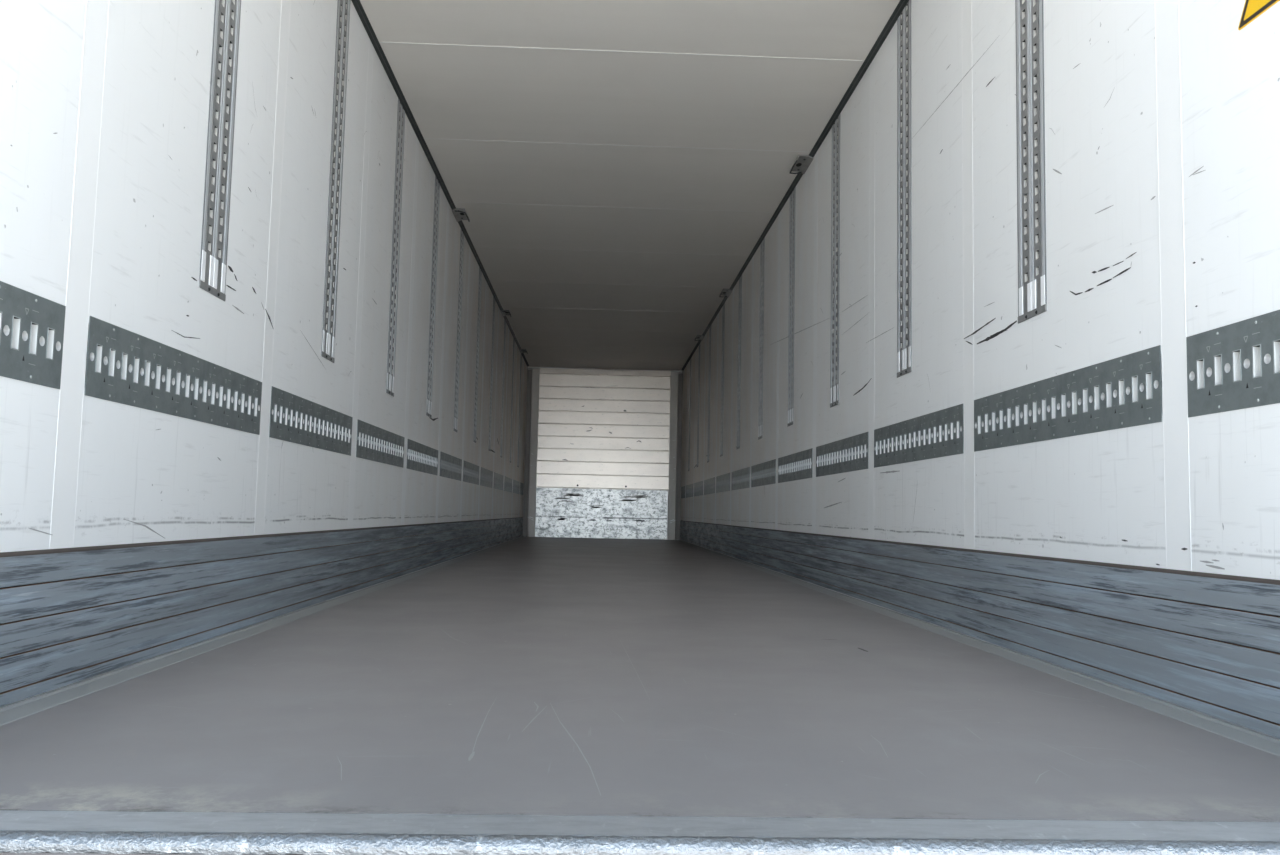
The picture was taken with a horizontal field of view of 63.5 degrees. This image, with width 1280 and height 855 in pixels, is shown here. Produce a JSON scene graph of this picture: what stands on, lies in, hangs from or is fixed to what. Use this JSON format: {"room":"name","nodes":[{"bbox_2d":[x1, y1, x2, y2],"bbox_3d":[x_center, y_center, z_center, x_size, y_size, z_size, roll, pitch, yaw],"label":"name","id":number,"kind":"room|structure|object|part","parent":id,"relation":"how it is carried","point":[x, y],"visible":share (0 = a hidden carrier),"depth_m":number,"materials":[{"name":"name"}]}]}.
{"room":"cargo space","nodes":[
{"label":"cargo space","id":0,"kind":"room"},
{"bbox_2d":[0,0,526,707],"bbox_3d":[-1.554,-0.242,8.918,0.091,2.810,14.950,1,-5,-2],"label":"wall","id":1,"kind":"structure","parent":0,"point":[145,476],"depth_m":3.23,"materials":[{"name":"white paint"}]},
{"bbox_2d":[0,281,65,388],"bbox_3d":[-1.239,-0.203,1.855,0.020,0.181,0.753,1,-5,-2],"label":"plate","id":2,"kind":"object","parent":1,"relation":"attached to","point":[31,325],"visible":1,"depth_m":2.10,"materials":[{"name":"grey metal"}]},
{"bbox_2d":[3,325,9,335],"bbox_3d":[-1.243,-0.190,2.017,0.013,0.021,0.021,1,-5,-2],"label":"hole","id":3,"kind":"object","parent":2,"relation":"on","point":[6,328],"depth_m":2.03,"materials":[{"name":"grey"}]},
{"bbox_2d":[22,331,27,340],"bbox_3d":[-1.246,-0.185,2.081,0.013,0.021,0.021,1,-5,-2],"label":"hole","id":4,"kind":"object","parent":2,"relation":"on","point":[24,333],"depth_m":2.09,"materials":[{"name":"grey metal"}]},
{"bbox_2d":[39,336,44,345],"bbox_3d":[-1.248,-0.179,2.146,0.013,0.021,0.021,1,-5,-2],"label":"hole","id":5,"kind":"object","parent":2,"relation":"on","point":[41,338],"depth_m":2.15,"materials":[{"name":"grey"}]},
{"bbox_2d":[56,341,60,350],"bbox_3d":[-1.251,-0.174,2.211,0.013,0.021,0.021,1,-5,-2],"label":"hole","id":6,"kind":"object","parent":2,"relation":"on","point":[58,343],"depth_m":2.22,"materials":[{"name":"grey"}]},
{"bbox_2d":[49,0,109,548],"bbox_3d":[-1.233,-0.920,2.347,0.001,2.375,0.105,1,-5,-2],"label":"wall post","id":7,"kind":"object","parent":1,"relation":"attached to","point":[79,276],"depth_m":2.30,"materials":[{"name":"white"}]},
{"bbox_2d":[84,316,261,434],"bbox_3d":[-1.284,-0.114,2.940,0.020,0.181,1.208,1,-5,-2],"label":"cargo track","id":8,"kind":"object","parent":1,"relation":"attached to","point":[123,366],"visible":1,"depth_m":2.76,"materials":[{"name":"grey metal"}]},
{"bbox_2d":[86,352,93,360],"bbox_3d":[-1.257,-0.162,2.358,0.013,0.021,0.021,1,-5,-2],"label":"hole","id":9,"kind":"object","parent":8,"relation":"on","point":[90,355],"depth_m":2.36,"materials":[{"name":"grey metal"}]},
{"bbox_2d":[103,356,107,364],"bbox_3d":[-1.260,-0.157,2.423,0.013,0.021,0.021,1,-5,-2],"label":"hole","id":10,"kind":"object","parent":8,"relation":"on","point":[105,358],"depth_m":2.43,"materials":[{"name":"grey metal"}]},
{"bbox_2d":[199,0,240,300],"bbox_3d":[-1.261,-1.218,3.146,0.019,1.650,0.206,1,-5,-2],"label":"track","id":11,"kind":"object","parent":1,"relation":"attached to","point":[226,27],"visible":1,"depth_m":3.11,"materials":[{"name":"grey metal"}]},
{"bbox_2d":[0,517,522,706],"bbox_3d":[-1.529,0.945,8.758,0.010,0.300,14.816,1,-5,-2],"label":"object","id":12,"kind":"object","parent":1,"relation":"attached to","point":[63,661],"visible":1,"depth_m":2.82,"materials":[{"name":"blue paint"}]},
{"bbox_2d":[0,537,525,725],"bbox_3d":[-1.492,1.107,8.810,0.074,0.006,14.950,1,-5,-2],"label":"trim","id":13,"kind":"structure","parent":1,"relation":"attached to","point":[14,712],"depth_m":2.74,"materials":[{"name":"grey metal"}]},
{"bbox_2d":[254,0,290,534],"bbox_3d":[-1.288,-0.813,3.659,0.001,2.375,0.105,1,-5,-2],"label":"trim","id":14,"kind":"structure","parent":1,"relation":"attached to","point":[285,4],"depth_m":3.64,"materials":[{"name":"white"}]},
{"bbox_2d":[269,386,352,455],"bbox_3d":[-1.338,-0.007,4.253,0.020,0.181,1.208,1,-5,-2],"label":"plate","id":15,"kind":"object","parent":1,"relation":"attached to","point":[293,418],"visible":0.99,"depth_m":4.12,"materials":[{"name":"grey metal"}]},
{"bbox_2d":[321,0,349,362],"bbox_3d":[-1.315,-1.111,4.465,0.019,1.650,0.206,1,-5,-2],"label":"track","id":16,"kind":"object","parent":1,"relation":"attached to","point":[343,6],"visible":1,"depth_m":4.46,"materials":[{"name":"grey metal"}]},
{"bbox_2d":[347,38,373,528],"bbox_3d":[-1.342,-0.706,4.971,0.001,2.375,0.105,1,-5,-2],"label":"trim","id":17,"kind":"structure","parent":1,"relation":"attached to","point":[371,48],"depth_m":4.97,"materials":[{"name":"white"}]},
{"bbox_2d":[356,420,404,467],"bbox_3d":[-1.393,0.100,5.565,0.020,0.181,1.208,1,-5,-2],"label":"plate","id":18,"kind":"object","parent":1,"relation":"attached to","point":[373,443],"visible":1,"depth_m":5.46,"materials":[{"name":"grey metal"}]},
{"bbox_2d":[386,98,404,396],"bbox_3d":[-1.370,-1.003,5.784,0.019,1.650,0.206,1,-5,-2],"label":"track","id":19,"kind":"object","parent":1,"relation":"attached to","point":[401,113],"visible":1,"depth_m":5.78,"materials":[{"name":"grey metal"}]},
{"bbox_2d":[401,136,418,524],"bbox_3d":[-1.397,-0.599,6.283,0.001,2.375,0.105,1,-5,-2],"label":"trim","id":20,"kind":"structure","parent":1,"relation":"attached to","point":[417,140],"depth_m":6.28,"materials":[{"name":"white"}]},
{"bbox_2d":[406,439,437,474],"bbox_3d":[-1.447,0.207,6.877,0.020,0.181,1.208,1,-5,-2],"label":"plate","id":21,"kind":"object","parent":1,"relation":"attached to","point":[420,457],"visible":0.99,"depth_m":6.79,"materials":[{"name":"grey metal"}]},
{"bbox_2d":[426,175,439,417],"bbox_3d":[-1.425,-0.895,7.103,0.019,1.650,0.206,1,-5,-2],"label":"track","id":22,"kind":"object","parent":1,"relation":"attached to","point":[437,185],"visible":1,"depth_m":7.10,"materials":[{"name":"grey metal"}]},
{"bbox_2d":[435,201,448,522],"bbox_3d":[-1.451,-0.491,7.595,0.001,2.375,0.105,1,-5,-2],"label":"trim","id":23,"kind":"structure","parent":1,"relation":"attached to","point":[447,223],"depth_m":7.59,"materials":[{"name":"white metal"}]},
{"bbox_2d":[439,451,461,480],"bbox_3d":[-1.501,0.315,8.189,0.020,0.181,1.208,1,-5,-2],"label":"plate","id":24,"kind":"object","parent":1,"relation":"attached to","point":[450,466],"visible":0.96,"depth_m":8.12,"materials":[{"name":"grey metal"}]},
{"bbox_2d":[453,230,463,432],"bbox_3d":[-1.480,-0.787,8.422,0.019,1.650,0.206,1,-5,-2],"label":"track","id":25,"kind":"object","parent":1,"relation":"attached to","point":[461,233],"visible":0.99,"depth_m":8.42,"materials":[{"name":"grey metal"}]},
{"bbox_2d":[460,246,470,520],"bbox_3d":[-1.506,-0.384,8.907,0.001,2.375,0.105,1,-5,-2],"label":"trim","id":26,"kind":"structure","parent":1,"relation":"attached to","point":[469,246],"depth_m":8.91,"materials":[{"name":"white metal"}]},
{"bbox_2d":[463,460,479,484],"bbox_3d":[-1.556,0.422,9.501,0.020,0.181,1.208,1,-5,-2],"label":"plate","id":27,"kind":"object","parent":1,"relation":"attached to","point":[470,471],"visible":0.98,"depth_m":9.42,"materials":[{"name":"grey metal"}]},
{"bbox_2d":[473,267,481,442],"bbox_3d":[-1.534,-0.679,9.741,0.019,1.650,0.206,1,-5,-2],"label":"track","id":28,"kind":"object","parent":1,"relation":"attached to","point":[480,271],"visible":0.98,"depth_m":9.74,"materials":[{"name":"grey metal"}]},
{"bbox_2d":[478,282,486,519],"bbox_3d":[-1.560,-0.277,10.219,0.001,2.375,0.105,1,-5,-2],"label":"trim","id":29,"kind":"structure","parent":1,"relation":"attached to","point":[486,282],"depth_m":10.22,"materials":[{"name":"white metal"}]},
{"bbox_2d":[480,467,492,487],"bbox_3d":[-1.610,0.529,10.813,0.020,0.181,1.208,1,-5,-2],"label":"plate","id":30,"kind":"object","parent":1,"relation":"attached to","point":[486,476],"visible":0.99,"depth_m":10.76,"materials":[{"name":"grey metal"}]},
{"bbox_2d":[488,296,494,451],"bbox_3d":[-1.589,-0.572,11.060,0.019,1.650,0.206,1,-5,-2],"label":"track","id":31,"kind":"object","parent":1,"relation":"attached to","point":[493,321],"visible":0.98,"depth_m":11.06,"materials":[{"name":"grey metal"}]},
{"bbox_2d":[491,307,498,518],"bbox_3d":[-1.614,-0.170,11.531,0.001,2.375,0.105,1,-5,-2],"label":"trim","id":32,"kind":"structure","parent":1,"relation":"attached to","point":[498,307],"depth_m":11.53,"materials":[{"name":"white metal"}]},
{"bbox_2d":[493,472,503,489],"bbox_3d":[-1.665,0.636,12.125,0.020,0.181,1.208,1,-5,-2],"label":"plate","id":33,"kind":"object","parent":1,"relation":"attached to","point":[498,479],"visible":0.98,"depth_m":12.07,"materials":[{"name":"grey metal"}]},
{"bbox_2d":[500,319,505,457],"bbox_3d":[-1.644,-0.464,12.379,0.019,1.650,0.206,1,-5,-2],"label":"track","id":34,"kind":"object","parent":1,"relation":"attached to","point":[504,319],"visible":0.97,"depth_m":12.37,"materials":[{"name":"grey metal"}]},
{"bbox_2d":[502,328,508,517],"bbox_3d":[-1.669,-0.062,12.844,0.001,2.375,0.105,1,-5,-2],"label":"trim","id":35,"kind":"structure","parent":1,"relation":"attached to","point":[508,328],"depth_m":12.85,"materials":[{"name":"white metal"}]},
{"bbox_2d":[504,476,511,491],"bbox_3d":[-1.719,0.744,13.437,0.020,0.181,1.208,1,-5,-2],"label":"plate","id":36,"kind":"object","parent":1,"relation":"attached to","point":[507,481],"visible":0.97,"depth_m":13.31,"materials":[{"name":"grey metal"}]},
{"bbox_2d":[509,338,514,462],"bbox_3d":[-1.698,-0.356,13.698,0.019,1.650,0.206,1,-5,-2],"label":"track","id":37,"kind":"object","parent":1,"relation":"attached to","point":[513,338],"visible":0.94,"depth_m":13.69,"materials":[{"name":"grey metal"}]},
{"bbox_2d":[511,346,516,517],"bbox_3d":[-1.723,0.045,14.156,0.001,2.375,0.105,1,-5,-2],"label":"trim","id":38,"kind":"structure","parent":1,"relation":"attached to","point":[516,346],"depth_m":14.16,"materials":[{"name":"white metal"}]},
{"bbox_2d":[513,480,519,493],"bbox_3d":[-1.774,0.851,14.749,0.020,0.181,1.208,1,-5,-2],"label":"plate","id":39,"kind":"object","parent":1,"relation":"attached to","point":[516,485],"visible":0.98,"depth_m":14.76,"materials":[{"name":"grey metal"}]},
{"bbox_2d":[519,359,523,503],"bbox_3d":[-1.778,0.152,15.468,0.001,2.375,0.105,1,-5,-2],"label":"trim","id":40,"kind":"structure","parent":1,"relation":"attached to","point":[523,359],"depth_m":15.47,"materials":[{"name":"white metal"}]},
{"bbox_2d":[520,482,523,494],"bbox_3d":[-1.809,0.939,15.822,0.004,0.181,0.726,1,-5,-2],"label":"plate","id":41,"kind":"object","parent":1,"relation":"attached to","point":[521,484],"visible":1,"depth_m":15.77,"materials":[{"name":"grey metal"}]},
{"bbox_2d":[523,367,678,539],"bbox_3d":[-0.582,0.401,16.457,2.660,2.810,0.090,1,-5,-2],"label":"wall","id":42,"kind":"structure","parent":0,"point":[533,367],"depth_m":16.50,"materials":[{"name":"white metal"}]},
{"bbox_2d":[360,0,899,370],"bbox_3d":[-0.242,-1.580,9.082,2.480,0.062,14.950,1,-5,-2],"label":"ceiling","id":43,"kind":"structure","parent":0,"point":[614,167],"depth_m":6.28,"materials":[{"name":"white"}]},
{"bbox_2d":[351,0,528,366],"bbox_3d":[-1.464,-1.577,8.980,0.031,0.015,14.850,1,-5,-2],"label":"rail","id":44,"kind":"object","parent":43,"relation":"attached to","point":[357,4],"visible":1,"depth_m":6.23,"materials":[{"name":"grey metal"}]},
{"bbox_2d":[452,208,469,221],"bbox_3d":[-1.388,-1.645,8.030,0.106,0.032,0.300,1,-5,-2],"label":"bracket","id":45,"kind":"object","parent":43,"relation":"attached to","point":[460,214],"visible":1,"depth_m":8.00,"materials":[{"name":"metal"}]},
{"bbox_2d":[500,310,510,315],"bbox_3d":[-1.552,-1.321,11.993,0.106,0.032,0.300,1,-5,-2],"label":"bracket","id":46,"kind":"object","parent":43,"relation":"attached to","point":[503,312],"visible":1,"depth_m":11.95,"materials":[{"name":"metal"}]},
{"bbox_2d":[695,335,703,340],"bbox_3d":[0.766,-1.157,13.382,0.106,0.032,0.300,1,-5,-2],"label":"bracket","id":47,"kind":"object","parent":43,"relation":"attached to","point":[700,337],"visible":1,"depth_m":13.38,"materials":[{"name":"metal"}]},
{"bbox_2d":[719,289,731,296],"bbox_3d":[0.879,-1.381,10.643,0.106,0.032,0.300,1,-5,-2],"label":"bracket","id":48,"kind":"object","parent":43,"relation":"attached to","point":[725,292],"visible":1,"depth_m":10.64,"materials":[{"name":"metal"}]},
{"bbox_2d":[682,0,908,369],"bbox_3d":[0.982,-1.518,9.077,0.031,0.015,14.850,1,-5,-2],"label":"rail","id":49,"kind":"object","parent":43,"relation":"attached to","point":[901,5],"visible":1,"depth_m":6.04,"materials":[{"name":"grey metal"}]},
{"bbox_2d":[789,155,812,173],"bbox_3d":[1.042,-1.703,6.710,0.106,0.032,0.300,1,-5,-2],"label":"bracket","id":50,"kind":"object","parent":43,"relation":"attached to","point":[801,164],"visible":1,"depth_m":6.70,"materials":[{"name":"metal"}]},
{"bbox_2d":[0,537,1279,821],"bbox_3d":[-0.300,1.164,8.855,2.480,0.051,14.950,1,-5,-2],"label":"floor","id":51,"kind":"structure","parent":0,"point":[545,676],"depth_m":2.04,"materials":[{"name":"grey metal"}]},
{"bbox_2d":[522,367,539,536],"bbox_3d":[-1.717,0.383,16.291,0.196,2.665,0.110,1,-5,-2],"label":"post","id":52,"kind":"object","parent":51,"relation":"on","point":[533,374],"visible":1,"depth_m":16.27,"materials":[{"name":"grey metal"}]},
{"bbox_2d":[535,368,670,539],"bbox_3d":[-0.577,0.410,16.335,2.080,2.664,0.072,1,-5,-2],"label":"bulkhead","id":53,"kind":"object","parent":51,"relation":"on","point":[603,432],"visible":1,"depth_m":16.31,"materials":[{"name":"metal"}]},
{"bbox_3d":[-0.602,1.355,16.260,2.070,0.768,0.065,1,-5,-2],"label":"scratched foot plate","id":54,"kind":"part","parent":53,"relation":"part of","materials":[{"name":"grey metal"}]},
{"bbox_2d":[0,810,1279,854],"bbox_3d":[0.010,0.594,1.349,2.480,0.144,0.116,1,-5,-2],"label":"sill","id":55,"kind":"structure","parent":51,"relation":"attached to","point":[21,832],"depth_m":1.32,"materials":[{"name":"grey metal"}]},
{"bbox_2d":[668,371,682,539],"bbox_3d":[0.562,0.438,16.381,0.196,2.665,0.110,1,-5,-2],"label":"post","id":56,"kind":"object","parent":51,"relation":"on","point":[676,390],"visible":0.98,"depth_m":16.36,"materials":[{"name":"grey metal"}]},
{"bbox_2d":[680,0,1279,739],"bbox_3d":[1.012,-0.180,9.019,0.091,2.810,14.950,1,-5,-2],"label":"wall","id":57,"kind":"structure","parent":0,"point":[1097,496],"depth_m":3.21,"materials":[{"name":"white paint"}]},
{"bbox_2d":[681,486,684,497],"bbox_3d":[0.664,0.998,15.916,0.004,0.181,0.734,1,-5,-2],"label":"plate","id":58,"kind":"object","parent":57,"relation":"attached to","point":[683,487],"visible":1,"depth_m":15.87,"materials":[{"name":"grey metal"}]},
{"bbox_2d":[685,364,687,514],"bbox_3d":[0.699,0.212,15.558,0.001,2.375,0.105,1,-5,-2],"label":"trim","id":59,"kind":"structure","parent":57,"relation":"attached to","point":[687,364],"depth_m":15.56,"materials":[{"name":"white metal"}]},
{"bbox_2d":[688,359,690,470],"bbox_3d":[0.730,-0.189,15.105,0.019,1.650,0.206,1,-5,-2],"label":"track","id":60,"kind":"object","parent":57,"relation":"attached to","point":[690,359],"visible":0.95,"depth_m":15.10,"materials":[{"name":"grey metal"}]},
{"bbox_2d":[686,484,692,497],"bbox_3d":[0.718,0.911,14.840,0.020,0.181,1.208,1,-5,-2],"label":"plate","id":61,"kind":"object","parent":57,"relation":"attached to","point":[689,488],"visible":0.98,"depth_m":14.82,"materials":[{"name":"grey metal"}]},
{"bbox_2d":[693,363,695,521],"bbox_3d":[0.754,0.104,14.245,0.001,2.375,0.105,1,-5,-2],"label":"trim","id":62,"kind":"structure","parent":57,"relation":"attached to","point":[695,363],"depth_m":14.23,"materials":[{"name":"white metal"}]},
{"bbox_2d":[697,344,699,466],"bbox_3d":[0.784,-0.297,13.786,0.019,1.650,0.206,1,-5,-2],"label":"track","id":63,"kind":"object","parent":57,"relation":"attached to","point":[699,344],"visible":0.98,"depth_m":13.78,"materials":[{"name":"grey metal"}]},
{"bbox_2d":[694,481,702,495],"bbox_3d":[0.772,0.803,13.528,0.020,0.181,1.208,1,-5,-2],"label":"plate","id":64,"kind":"object","parent":57,"relation":"attached to","point":[698,486],"visible":0.98,"depth_m":13.51,"materials":[{"name":"grey metal"}]},
{"bbox_2d":[703,333,706,522],"bbox_3d":[0.808,-0.003,12.933,0.001,2.375,0.105,1,-5,-2],"label":"trim","id":65,"kind":"structure","parent":57,"relation":"attached to","point":[706,333],"depth_m":12.93,"materials":[{"name":"white metal"}]},
{"bbox_2d":[707,326,710,462],"bbox_3d":[0.839,-0.405,12.467,0.019,1.650,0.206,1,-5,-2],"label":"track","id":66,"kind":"object","parent":57,"relation":"attached to","point":[710,326],"visible":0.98,"depth_m":12.46,"materials":[{"name":"grey metal"}]},
{"bbox_2d":[704,477,714,494],"bbox_3d":[0.827,0.696,12.216,0.020,0.181,1.208,1,-5,-2],"label":"plate","id":67,"kind":"object","parent":57,"relation":"attached to","point":[709,484],"visible":0.99,"depth_m":12.17,"materials":[{"name":"grey metal"}]},
{"bbox_2d":[715,313,718,523],"bbox_3d":[0.862,-0.110,11.621,0.001,2.375,0.105,1,-5,-2],"label":"trim","id":68,"kind":"structure","parent":57,"relation":"attached to","point":[718,313],"depth_m":11.62,"materials":[{"name":"white metal"}]},
{"bbox_2d":[720,303,724,456],"bbox_3d":[0.894,-0.512,11.148,0.019,1.650,0.206,1,-5,-2],"label":"track","id":69,"kind":"object","parent":57,"relation":"attached to","point":[723,306],"visible":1,"depth_m":11.14,"materials":[{"name":"grey metal"}]},
{"bbox_2d":[716,473,729,492],"bbox_3d":[0.881,0.589,10.903,0.020,0.181,1.208,1,-5,-2],"label":"plate","id":70,"kind":"object","parent":57,"relation":"attached to","point":[722,481],"visible":0.99,"depth_m":10.85,"materials":[{"name":"grey metal"}]},
{"bbox_2d":[730,288,733,524],"bbox_3d":[0.917,-0.217,10.309,0.001,2.375,0.105,1,-5,-2],"label":"trim","id":71,"kind":"structure","parent":57,"relation":"attached to","point":[733,288],"depth_m":10.31,"materials":[{"name":"white metal"}]},
{"bbox_2d":[736,275,741,448],"bbox_3d":[0.949,-0.620,9.829,0.019,1.650,0.206,1,-5,-2],"label":"track","id":72,"kind":"object","parent":57,"relation":"attached to","point":[740,279],"visible":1,"depth_m":9.82,"materials":[{"name":"grey metal"}]},
{"bbox_2d":[731,467,749,489],"bbox_3d":[0.935,0.482,9.591,0.020,0.181,1.208,1,-5,-2],"label":"plate","id":73,"kind":"object","parent":57,"relation":"attached to","point":[740,479],"visible":1,"depth_m":9.54,"materials":[{"name":"grey metal"}]},
{"bbox_2d":[749,256,753,526],"bbox_3d":[0.971,-0.325,8.997,0.001,2.375,0.105,1,-5,-2],"label":"trim","id":74,"kind":"structure","parent":57,"relation":"attached to","point":[753,256],"depth_m":9.00,"materials":[{"name":"white metal"}]},
{"bbox_2d":[758,237,764,439],"bbox_3d":[1.003,-0.728,8.510,0.019,1.650,0.206,1,-5,-2],"label":"track","id":75,"kind":"object","parent":57,"relation":"attached to","point":[762,245],"visible":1,"depth_m":8.51,"materials":[{"name":"grey metal"}]},
{"bbox_2d":[751,459,775,486],"bbox_3d":[0.990,0.374,8.279,0.020,0.181,1.208,1,-5,-2],"label":"plate","id":76,"kind":"object","parent":57,"relation":"attached to","point":[764,473],"visible":1,"depth_m":8.21,"materials":[{"name":"grey metal"}]},
{"bbox_2d":[775,211,780,529],"bbox_3d":[1.026,-0.432,7.685,0.001,2.375,0.105,1,-5,-2],"label":"trim","id":77,"kind":"structure","parent":57,"relation":"attached to","point":[779,215],"depth_m":7.68,"materials":[{"name":"white metal"}]},
{"bbox_2d":[787,187,795,426],"bbox_3d":[1.058,-0.836,7.191,0.019,1.650,0.206,1,-5,-2],"label":"track","id":78,"kind":"object","parent":57,"relation":"attached to","point":[792,196],"visible":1,"depth_m":7.19,"materials":[{"name":"grey metal"}]},
{"bbox_2d":[778,448,812,482],"bbox_3d":[1.044,0.267,6.967,0.020,0.181,1.208,1,-5,-2],"label":"plate","id":79,"kind":"object","parent":57,"relation":"attached to","point":[796,466],"visible":1,"depth_m":6.89,"materials":[{"name":"grey metal"}]},
{"bbox_2d":[812,151,817,533],"bbox_3d":[1.080,-0.539,6.373,0.001,2.375,0.105,1,-5,-2],"label":"trim","id":80,"kind":"structure","parent":57,"relation":"attached to","point":[816,154],"depth_m":6.37,"materials":[{"name":"white metal"}]},
{"bbox_2d":[830,114,839,407],"bbox_3d":[1.113,-0.944,5.872,0.019,1.650,0.206,1,-5,-2],"label":"track","id":81,"kind":"object","parent":57,"relation":"attached to","point":[835,186],"visible":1,"depth_m":5.87,"materials":[{"name":"grey metal"}]},
{"bbox_2d":[816,432,867,476],"bbox_3d":[1.099,0.160,5.655,0.020,0.181,1.208,1,-5,-2],"label":"plate","id":82,"kind":"object","parent":57,"relation":"attached to","point":[848,454],"visible":1,"depth_m":5.56,"materials":[{"name":"grey metal"}]},
{"bbox_2d":[868,57,874,539],"bbox_3d":[1.135,-0.646,5.061,0.001,2.375,0.105,1,-5,-2],"label":"trim","id":83,"kind":"structure","parent":57,"relation":"attached to","point":[872,65],"depth_m":5.06,"materials":[{"name":"white"}]},
{"bbox_2d":[897,0,911,377],"bbox_3d":[1.167,-1.051,4.553,0.019,1.650,0.206,1,-5,-2],"label":"track","id":84,"kind":"object","parent":57,"relation":"attached to","point":[904,233],"visible":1,"depth_m":4.56,"materials":[{"name":"grey metal"}]},
{"bbox_2d":[874,404,963,467],"bbox_3d":[1.153,0.053,4.343,0.020,0.181,1.208,1,-5,-2],"label":"plate","id":85,"kind":"object","parent":57,"relation":"attached to","point":[940,433],"visible":1,"depth_m":4.21,"materials":[{"name":"grey metal"}]},
{"bbox_2d":[962,0,974,549],"bbox_3d":[1.189,-0.753,3.749,0.001,2.375,0.105,1,-5,-2],"label":"wall post","id":86,"kind":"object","parent":57,"relation":"attached to","point":[967,107],"depth_m":3.73,"materials":[{"name":"white"}]},
{"bbox_2d":[677,540,1279,756],"bbox_3d":[0.893,1.165,8.904,0.074,0.006,14.950,1,-5,-2],"label":"trim","id":87,"kind":"structure","parent":57,"relation":"attached to","point":[1247,737],"depth_m":2.69,"materials":[{"name":"grey metal"}]},
{"bbox_2d":[680,520,1279,738],"bbox_3d":[0.941,1.005,8.856,0.010,0.300,14.816,1,-5,-2],"label":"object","id":88,"kind":"object","parent":57,"relation":"attached to","point":[1126,667],"visible":1,"depth_m":2.78,"materials":[{"name":"blue paint"}]},
{"bbox_2d":[1015,0,1046,323],"bbox_3d":[1.222,-1.159,3.234,0.019,1.650,0.206,1,-5,-2],"label":"track","id":89,"kind":"object","parent":57,"relation":"attached to","point":[1029,14],"visible":1,"depth_m":3.20,"materials":[{"name":"grey metal"}]},
{"bbox_2d":[974,345,1161,451],"bbox_3d":[1.208,-0.055,3.031,0.020,0.181,1.208,1,-5,-2],"label":"cargo track","id":90,"kind":"object","parent":57,"relation":"attached to","point":[1125,391],"visible":1,"depth_m":2.85,"materials":[{"name":"grey metal"}]},
{"bbox_2d":[1154,380,1161,388],"bbox_3d":[1.229,-0.102,2.448,0.013,0.021,0.021,1,-5,-2],"label":"hole","id":91,"kind":"object","parent":90,"relation":"on","point":[1157,383],"depth_m":2.45,"materials":[{"name":"grey"}]},
{"bbox_2d":[1154,0,1191,570],"bbox_3d":[1.243,-0.861,2.437,0.001,2.375,0.105,1,-5,-2],"label":"wall post","id":92,"kind":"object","parent":57,"relation":"attached to","point":[1166,12],"depth_m":2.39,"materials":[{"name":"white"}]},
{"bbox_2d":[1186,310,1279,416],"bbox_3d":[1.253,-0.143,1.945,0.020,0.181,0.753,1,-5,-2],"label":"cargo track","id":93,"kind":"object","parent":57,"relation":"attached to","point":[1235,366],"visible":1,"depth_m":2.15,"materials":[{"name":"grey metal"}]},
{"bbox_2d":[1189,371,1194,380],"bbox_3d":[1.236,-0.114,2.301,0.013,0.021,0.021,1,-5,-2],"label":"hole","id":94,"kind":"object","parent":93,"relation":"on","point":[1191,373],"depth_m":2.31,"materials":[{"name":"grey metal"}]},
{"bbox_2d":[1206,367,1211,376],"bbox_3d":[1.238,-0.120,2.236,0.013,0.021,0.021,1,-5,-2],"label":"hole","id":95,"kind":"object","parent":93,"relation":"on","point":[1208,369],"depth_m":2.25,"materials":[{"name":"grey"}]},
{"bbox_2d":[1224,363,1229,372],"bbox_3d":[1.241,-0.125,2.171,0.013,0.021,0.021,1,-5,-2],"label":"hole","id":96,"kind":"object","parent":93,"relation":"on","point":[1226,365],"depth_m":2.18,"materials":[{"name":"grey metal"}]},
{"bbox_2d":[1244,359,1249,368],"bbox_3d":[1.244,-0.130,2.107,0.013,0.021,0.021,1,-5,-2],"label":"hole","id":97,"kind":"object","parent":93,"relation":"on","point":[1246,361],"depth_m":2.12,"materials":[{"name":"grey"}]},
{"bbox_2d":[1264,354,1270,363],"bbox_3d":[1.246,-0.136,2.042,0.013,0.021,0.021,1,-5,-2],"label":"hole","id":98,"kind":"object","parent":93,"relation":"on","point":[1267,357],"depth_m":2.05,"materials":[{"name":"grey"}]},
{"bbox_2d":[1238,0,1279,29],"bbox_3d":[1.259,-0.921,2.076,0.001,0.167,0.191,1,-5,-2],"label":"warning sticker","id":99,"kind":"object","parent":57,"relation":"attached to","point":[1252,9],"visible":1,"depth_m":2.12,"materials":[{"name":"yellow plastic"}]}
]}

